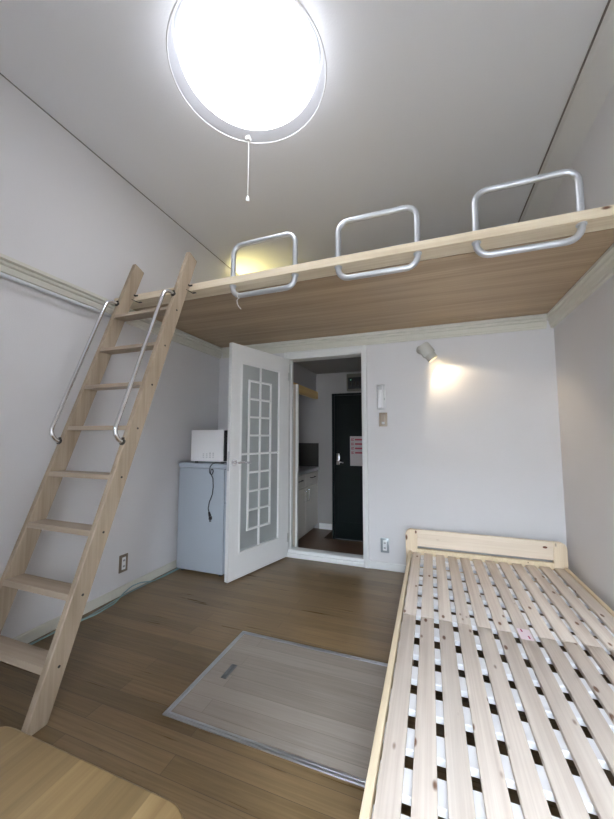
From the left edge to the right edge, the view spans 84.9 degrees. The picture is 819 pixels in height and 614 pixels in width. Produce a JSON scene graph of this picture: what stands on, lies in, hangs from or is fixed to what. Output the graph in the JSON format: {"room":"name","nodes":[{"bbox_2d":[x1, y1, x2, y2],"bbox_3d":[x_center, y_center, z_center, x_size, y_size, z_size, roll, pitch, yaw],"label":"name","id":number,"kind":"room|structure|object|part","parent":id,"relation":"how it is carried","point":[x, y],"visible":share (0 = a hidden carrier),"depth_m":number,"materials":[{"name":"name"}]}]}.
{"room":"studio apartment","nodes":[
{"label":"studio apartment","id":0,"kind":"room"},
{"bbox_2d":[0,75,236,637],"bbox_3d":[-1.556,-0.242,1.911,0.100,2.993,5.670,-2,-5,20],"label":"wall","id":1,"kind":"structure","parent":0,"point":[67,215],"depth_m":2.10,"materials":[{"name":"white paint"}]},
{"bbox_2d":[0,272,125,322],"bbox_3d":[-1.668,-0.710,1.382,0.042,0.030,2.150,-2,-5,20],"label":"hanging rail","id":2,"kind":"object","parent":1,"relation":"attached to","point":[6,276],"visible":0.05,"depth_m":1.91,"materials":[{"name":"silver metal"}]},
{"bbox_2d":[12,559,176,642],"bbox_3d":[-1.496,1.220,1.797,0.012,0.062,3.368,-2,-5,20],"label":"baseboard","id":3,"kind":"structure","parent":1,"relation":"attached to","point":[51,625],"depth_m":2.19,"materials":[{"name":"grey wood"}]},
{"bbox_2d":[0,253,221,358],"bbox_3d":[-1.475,-0.717,1.952,0.050,0.100,3.368,-2,-5,20],"label":"trim","id":4,"kind":"structure","parent":1,"relation":"attached to","point":[10,266],"depth_m":2.09,"materials":[{"name":"grey wood"}]},
{"bbox_2d":[0,73,237,274],"bbox_3d":[-1.319,-1.690,2.522,0.004,0.005,4.390,-2,-5,20],"label":"trim","id":5,"kind":"structure","parent":1,"relation":"attached to","point":[0,73],"depth_m":2.25,"materials":[{"name":"grey"}]},
{"bbox_2d":[119,553,127,573],"bbox_3d":[-1.294,1.084,2.365,0.010,0.120,0.070,-2,-5,20],"label":"wall outlet","id":6,"kind":"object","parent":1,"relation":"attached to","point":[123,559],"visible":1,"depth_m":2.36,"materials":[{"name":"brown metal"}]},
{"bbox_2d":[0,0,607,274],"bbox_3d":[-0.119,-1.824,1.516,3.154,0.100,5.670,-2,-5,20],"label":"ceiling","id":7,"kind":"structure","parent":0,"point":[426,105],"depth_m":1.97,"materials":[{"name":"white paint"}]},
{"bbox_2d":[166,0,326,202],"bbox_3d":[-0.286,-1.514,1.658,0.769,0.495,0.769,-2,-5,20],"label":"ceiling lamp","id":8,"kind":"object","parent":7,"relation":"attached to","point":[251,63],"visible":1,"depth_m":1.58,"materials":[{"name":"white plastic"}]},
{"bbox_2d":[177,0,316,129],"bbox_3d":[-0.286,-1.675,1.672,0.676,0.092,0.676,-2,-5,20],"label":"diffuser","id":9,"kind":"object","parent":8,"relation":"attached to","point":[251,63],"depth_m":1.58,"materials":[{"name":"white plastic"}]},
{"bbox_3d":[-0.354,-1.456,2.020,0.003,0.365,0.003,0,-5,-2],"label":"pull cord","id":10,"kind":"part","parent":8,"relation":"part of","materials":[{"name":"white fabric"}]},
{"bbox_2d":[245,135,250,141],"bbox_3d":[-0.355,-1.638,2.031,0.028,0.024,0.030,-2,-5,20],"label":"switch","id":11,"kind":"object","parent":8,"relation":"attached to","point":[248,139],"depth_m":2.02,"materials":[{"name":"white plastic"}]},
{"bbox_2d":[0,528,613,818],"bbox_3d":[-0.125,1.269,1.259,3.154,0.120,5.670,-2,-5,20],"label":"floor","id":12,"kind":"structure","parent":0,"point":[128,662],"depth_m":1.57,"materials":[{"name":"brown wood"}]},
{"bbox_2d":[0,727,182,818],"bbox_3d":[-0.499,0.884,0.385,0.526,0.500,0.477,-2,-5,20],"label":"table","id":13,"kind":"object","parent":12,"relation":"on","point":[39,779],"visible":1,"depth_m":0.57,"materials":[{"name":"brown wood"}]},
{"bbox_2d":[0,252,196,735],"bbox_3d":[-1.088,0.106,1.789,0.508,2.282,0.868,-2,-5,20],"label":"ladder","id":14,"kind":"object","parent":12,"relation":"on","point":[50,664],"visible":1,"depth_m":1.65,"materials":[{"name":"brown wood"}]},
{"bbox_3d":[-1.288,-0.258,1.964,0.021,0.905,0.367,-2,-5,20],"label":"handrail","id":15,"kind":"part","parent":14,"relation":"part of","materials":[{"name":"silver metal"}]},
{"bbox_3d":[-0.863,-0.270,1.810,0.021,0.905,0.367,-2,-5,20],"label":"handrail","id":16,"kind":"part","parent":14,"relation":"part of","materials":[{"name":"silver metal"}]},
{"bbox_2d":[30,568,179,644],"bbox_3d":[-1.417,1.238,1.874,0.071,0.038,2.130,-2,-5,20],"label":"cable","id":17,"kind":"object","parent":12,"relation":"on","point":[123,594],"visible":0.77,"depth_m":2.22,"materials":[{"name":"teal plastic"}]},
{"bbox_2d":[176,461,226,575],"bbox_3d":[-0.760,0.906,2.975,0.515,0.885,0.531,-2,-5,20],"label":"refrigerator","id":18,"kind":"object","parent":12,"relation":"on","point":[200,542],"visible":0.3,"depth_m":2.73,"materials":[{"name":"grey metal"}]},
{"bbox_3d":[-0.766,0.484,3.013,0.500,0.037,0.531,-2,-5,20],"label":"panel","id":19,"kind":"part","parent":18,"relation":"part of","materials":[{"name":"grey plastic"}]},
{"bbox_2d":[191,430,227,521],"bbox_3d":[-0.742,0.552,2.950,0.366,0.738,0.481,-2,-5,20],"label":"microwave oven","id":20,"kind":"object","parent":18,"relation":"on","point":[206,445],"visible":0.77,"depth_m":2.77,"materials":[{"name":"white"}]},
{"bbox_3d":[-0.728,0.631,2.718,0.140,0.403,0.049,1,-5,-15],"label":"power cord","id":21,"kind":"part","parent":20,"relation":"part of","materials":[{"name":"black plastic"}]},
{"bbox_3d":[-0.622,0.307,2.868,0.018,0.252,0.290,-2,-5,20],"label":"door","id":22,"kind":"part","parent":20,"relation":"part of","materials":[{"name":"black plastic"}]},
{"bbox_3d":[-0.551,1.040,2.889,0.041,0.545,0.523,-2,-5,20],"label":"door","id":23,"kind":"part","parent":18,"relation":"part of","materials":[{"name":"grey metal"}]},
{"bbox_3d":[-0.550,0.632,2.923,0.041,0.260,0.523,-2,-5,20],"label":"door","id":24,"kind":"part","parent":18,"relation":"part of","materials":[{"name":"grey metal"}]},
{"bbox_2d":[162,631,387,787],"bbox_3d":[-0.045,1.224,1.466,0.905,0.009,0.615,-2,-5,20],"label":"floor hatch","id":25,"kind":"object","parent":12,"relation":"on","point":[315,708],"visible":0.77,"depth_m":1.39,"materials":[{"name":"grey wood"}]},
{"bbox_3d":[-0.366,1.231,1.579,0.029,0.005,0.097,-2,-5,20],"label":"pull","id":26,"kind":"part","parent":25,"relation":"part of","materials":[{"name":"silver metal"}]},
{"bbox_2d":[292,384,298,546],"bbox_3d":[-0.383,0.569,3.408,0.625,1.630,0.039,-2,-5,20],"label":"panel","id":27,"kind":"object","parent":12,"relation":"on","point":[295,386],"visible":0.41,"depth_m":3.30,"materials":[{"name":"beige wood"}]},
{"bbox_3d":[-0.099,0.561,3.304,0.019,1.630,0.039,-2,-5,20],"label":"edge trim","id":28,"kind":"part","parent":27,"relation":"part of","materials":[{"name":"white wood"}]},
{"bbox_2d":[298,466,318,539],"bbox_3d":[-0.253,1.048,3.797,0.577,0.740,0.838,-2,-5,20],"label":"kitchen cabinet","id":29,"kind":"object","parent":12,"relation":"on","point":[308,476],"depth_m":3.76,"materials":[{"name":"beige laminate"}]},
{"bbox_3d":[-0.091,0.770,3.529,0.020,0.134,0.396,-2,-5,20],"label":"drawer","id":30,"kind":"part","parent":29,"relation":"part of","materials":[{"name":"beige laminate"}]},
{"bbox_3d":[-0.092,1.087,3.502,0.020,0.485,0.396,-2,-5,20],"label":"cupboard door","id":31,"kind":"part","parent":29,"relation":"part of","materials":[{"name":"beige laminate"}]},
{"bbox_2d":[299,466,318,475],"bbox_3d":[-0.261,0.700,3.829,0.560,0.040,0.838,-2,-5,20],"label":"countertop","id":32,"kind":"structure","parent":29,"relation":"on","point":[302,469],"depth_m":3.88,"materials":[{"name":"silver metal"}]},
{"bbox_3d":[0.052,1.120,3.894,0.020,0.485,0.428,-2,-5,20],"label":"cupboard door","id":33,"kind":"part","parent":29,"relation":"part of","materials":[{"name":"beige laminate"}]},
{"bbox_3d":[0.052,0.803,3.920,0.020,0.134,0.428,-2,-5,20],"label":"drawer","id":34,"kind":"part","parent":29,"relation":"part of","materials":[{"name":"beige laminate"}]},
{"bbox_2d":[359,528,613,818],"bbox_3d":[0.926,1.037,1.506,1.057,0.386,2.062,-2,-5,20],"label":"bed","id":35,"kind":"object","parent":12,"relation":"on","point":[388,785],"visible":1,"depth_m":1.18,"materials":[{"name":"brown wood"}]},
{"bbox_3d":[0.461,1.080,1.669,0.022,0.126,2.010,-2,-5,20],"label":"rail","id":36,"kind":"part","parent":35,"relation":"part of","materials":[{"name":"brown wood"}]},
{"bbox_3d":[0.820,1.130,2.623,0.088,0.386,0.030,-2,-5,20],"label":"headboard post","id":37,"kind":"part","parent":35,"relation":"part of","materials":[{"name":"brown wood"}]},
{"bbox_3d":[1.733,1.104,2.290,0.082,0.386,0.030,-2,-5,20],"label":"headboard post","id":38,"kind":"part","parent":35,"relation":"part of","materials":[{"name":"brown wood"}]},
{"bbox_3d":[1.408,1.053,1.324,0.020,0.126,2.010,-2,-5,20],"label":"rail","id":39,"kind":"part","parent":35,"relation":"part of","materials":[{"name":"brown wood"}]},
{"bbox_2d":[295,357,360,373],"bbox_3d":[0.118,-0.535,3.751,1.600,0.100,0.922,-2,-5,20],"label":"ceiling","id":40,"kind":"structure","parent":0,"point":[353,364],"depth_m":3.72,"materials":[{"name":"white paint"}]},
{"bbox_2d":[299,371,361,527],"bbox_3d":[0.291,0.549,4.142,1.400,1.995,0.100,-2,-5,20],"label":"wall","id":41,"kind":"structure","parent":0,"point":[315,415],"depth_m":4.14,"materials":[{"name":"white paint"}]},
{"bbox_2d":[299,443,318,466],"bbox_3d":[-0.116,0.567,4.232,0.552,0.288,0.008,-2,-5,20],"label":"backsplash","id":42,"kind":"structure","parent":41,"relation":"attached to","point":[308,452],"depth_m":4.18,"materials":[{"name":"grey"}]},
{"bbox_2d":[319,523,331,529],"bbox_3d":[0.223,1.405,4.035,0.160,0.070,0.012,-2,-5,20],"label":"baseboard","id":43,"kind":"structure","parent":41,"relation":"attached to","point":[327,526],"depth_m":4.03,"materials":[{"name":"white"}]},
{"bbox_2d":[332,392,362,540],"bbox_3d":[0.610,0.665,3.979,0.635,1.738,0.128,-2,-5,20],"label":"door","id":44,"kind":"structure","parent":41,"relation":"in","point":[347,480],"depth_m":4.02,"materials":[{"name":"black metal"}]},
{"bbox_3d":[0.396,0.597,4.029,0.102,0.140,0.064,-2,-5,20],"label":"lever handle","id":45,"kind":"part","parent":44,"relation":"part of","materials":[{"name":"silver metal"}]},
{"bbox_2d":[350,436,361,465],"bbox_3d":[0.613,0.494,3.985,0.205,0.350,0.004,-2,-5,20],"label":"flyer","id":46,"kind":"object","parent":44,"relation":"attached to","point":[355,441],"visible":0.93,"depth_m":4.00,"materials":[{"name":"grey paper"}]},
{"bbox_2d":[351,438,361,453],"bbox_3d":[0.607,0.437,3.991,0.158,0.188,0.002,-2,-5,20],"label":"print","id":47,"kind":"object","parent":46,"relation":"attached to","point":[356,443],"depth_m":4.00,"materials":[{"name":"red"}]},
{"bbox_2d":[347,373,361,391],"bbox_3d":[0.596,-0.325,4.003,0.245,0.205,0.088,-2,-5,20],"label":"breaker panel","id":48,"kind":"object","parent":41,"relation":"attached to","point":[353,380],"visible":0.66,"depth_m":3.98,"materials":[{"name":"brown"}]},
{"bbox_2d":[335,538,362,541],"bbox_3d":[0.621,1.568,3.749,0.765,0.100,0.450,-2,-5,20],"label":"floor","id":49,"kind":"structure","parent":0,"point":[335,538],"depth_m":3.92,"materials":[{"name":"grey tile"}]},
{"bbox_2d":[218,320,566,564],"bbox_3d":[0.483,0.322,3.000,2.954,2.058,0.100,-2,-5,20],"label":"wall","id":50,"kind":"structure","parent":0,"point":[470,443],"depth_m":2.67,"materials":[{"name":"white paint"}]},
{"bbox_2d":[224,342,368,582],"bbox_3d":[-0.098,0.390,3.014,1.239,1.922,0.566,2,-5,-17],"label":"door","id":51,"kind":"structure","parent":50,"relation":"in","point":[259,484],"depth_m":2.89,"materials":[{"name":"white wood"}]},
{"bbox_3d":[-0.610,0.401,2.594,0.020,0.150,0.007,-3,-6,36],"label":"lock plate","id":52,"kind":"part","parent":51,"relation":"part of","materials":[{"name":"silver metal"}]},
{"bbox_3d":[-0.516,0.415,2.642,0.057,0.052,0.162,-4,-6,42],"label":"lever handle","id":53,"kind":"part","parent":51,"relation":"part of","materials":[{"name":"silver metal"}]},
{"bbox_3d":[-0.405,0.385,2.880,0.005,1.496,0.459,-3,-6,36],"label":"glass pane","id":54,"kind":"part","parent":51,"relation":"part of","materials":[{"name":"white glass"}]},
{"bbox_3d":[0.171,0.398,3.100,0.795,1.922,0.138,-2,-5,20],"label":"frame","id":55,"kind":"part","parent":51,"relation":"part of","materials":[{"name":"white wood"}]},
{"bbox_2d":[114,205,613,347],"bbox_3d":[0.425,-0.706,2.920,2.952,0.046,2.291,-2,-5,20],"label":"platform","id":56,"kind":"object","parent":50,"relation":"attached to","point":[450,283],"visible":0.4,"depth_m":2.11,"materials":[{"name":"brown wood"}]},
{"bbox_2d":[230,232,298,297],"bbox_3d":[-0.260,-0.853,1.990,0.450,0.350,0.041,-2,-5,20],"label":"guard rail","id":57,"kind":"object","parent":56,"relation":"attached to","point":[291,235],"visible":1,"depth_m":1.97,"materials":[{"name":"silver metal"}]},
{"bbox_2d":[335,205,421,280],"bbox_3d":[0.363,-0.871,1.763,0.450,0.350,0.041,-2,-5,20],"label":"guard rail","id":58,"kind":"object","parent":56,"relation":"attached to","point":[404,208],"visible":1,"depth_m":1.75,"materials":[{"name":"silver metal"}]},
{"bbox_2d":[471,169,587,257],"bbox_3d":[0.997,-0.889,1.532,0.450,0.350,0.041,-2,-5,20],"label":"guard rail","id":59,"kind":"object","parent":56,"relation":"attached to","point":[573,174],"visible":1,"depth_m":1.51,"materials":[{"name":"silver metal"}]},
{"bbox_2d":[377,384,385,409],"bbox_3d":[0.636,-0.110,2.892,0.071,0.218,0.064,-2,-5,20],"label":"phone","id":60,"kind":"object","parent":50,"relation":"attached to","point":[381,387],"visible":1,"depth_m":2.87,"materials":[{"name":"white plastic"}]},
{"bbox_2d":[379,413,386,426],"bbox_3d":[0.657,0.087,2.896,0.070,0.120,0.012,-2,-5,20],"label":"light switch","id":61,"kind":"object","parent":50,"relation":"attached to","point":[382,416],"visible":1,"depth_m":2.89,"materials":[{"name":"beige plastic"}]},
{"bbox_2d":[221,314,546,357],"bbox_3d":[0.459,-0.626,3.008,2.854,0.100,0.050,-2,-5,20],"label":"trim","id":62,"kind":"structure","parent":50,"relation":"attached to","point":[530,322],"depth_m":2.85,"materials":[{"name":"grey wood"}]},
{"bbox_2d":[381,538,388,552],"bbox_3d":[0.652,1.138,2.810,0.070,0.120,0.010,-2,-5,20],"label":"wall outlet","id":63,"kind":"object","parent":50,"relation":"attached to","point":[384,541],"visible":1,"depth_m":2.81,"materials":[{"name":"grey"}]},
{"bbox_2d":[416,342,436,361],"bbox_3d":[0.983,-0.468,2.755,0.166,0.169,0.138,-2,-5,20],"label":"wall spotlight","id":64,"kind":"object","parent":50,"relation":"attached to","point":[426,350],"visible":1,"depth_m":2.70,"materials":[{"name":"grey metal"}]},
{"bbox_2d":[369,560,542,591],"bbox_3d":[0.462,1.312,2.864,2.930,0.062,0.012,-2,-5,20],"label":"baseboard","id":65,"kind":"structure","parent":50,"relation":"attached to","point":[401,568],"depth_m":2.78,"materials":[{"name":"white wood"}]},
{"bbox_2d":[544,83,613,610],"bbox_3d":[1.312,-0.323,0.865,0.100,2.993,5.670,-2,-5,20],"label":"wall","id":66,"kind":"structure","parent":0,"point":[584,339],"depth_m":1.96,"materials":[{"name":"white paint"}]},
{"bbox_2d":[518,0,610,222],"bbox_3d":[1.161,-1.804,1.045,0.006,0.012,5.470,-2,-5,20],"label":"trim","id":67,"kind":"structure","parent":66,"relation":"attached to","point":[608,2],"depth_m":1.82,"materials":[{"name":"grey"}]},
{"bbox_2d":[519,0,613,221],"bbox_3d":[1.216,-1.736,1.019,0.112,0.153,5.470,-2,-5,20],"label":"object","id":68,"kind":"structure","parent":66,"relation":"attached to","point":[595,81],"depth_m":1.88,"materials":[{"name":"white"}]},
{"bbox_2d":[547,243,613,327],"bbox_3d":[1.068,-0.837,0.453,0.050,0.100,4.448,-2,-5,20],"label":"trim","id":69,"kind":"structure","parent":66,"relation":"attached to","point":[602,269],"depth_m":1.94,"materials":[{"name":"grey wood"}]},
{"bbox_3d":[-0.571,0.483,3.972,0.100,1.895,1.022,-2,-5,20],"label":"wall","id":70,"kind":"structure","parent":0,"visible":0},
{"bbox_2d":[293,362,317,398],"bbox_3d":[-0.264,-0.313,3.913,0.550,0.313,0.843,-2,-5,20],"label":"upper cabinet","id":71,"kind":"object","parent":70,"relation":"attached to","point":[306,379],"visible":0.42,"depth_m":3.82,"materials":[{"name":"grey wood"}]}
]}

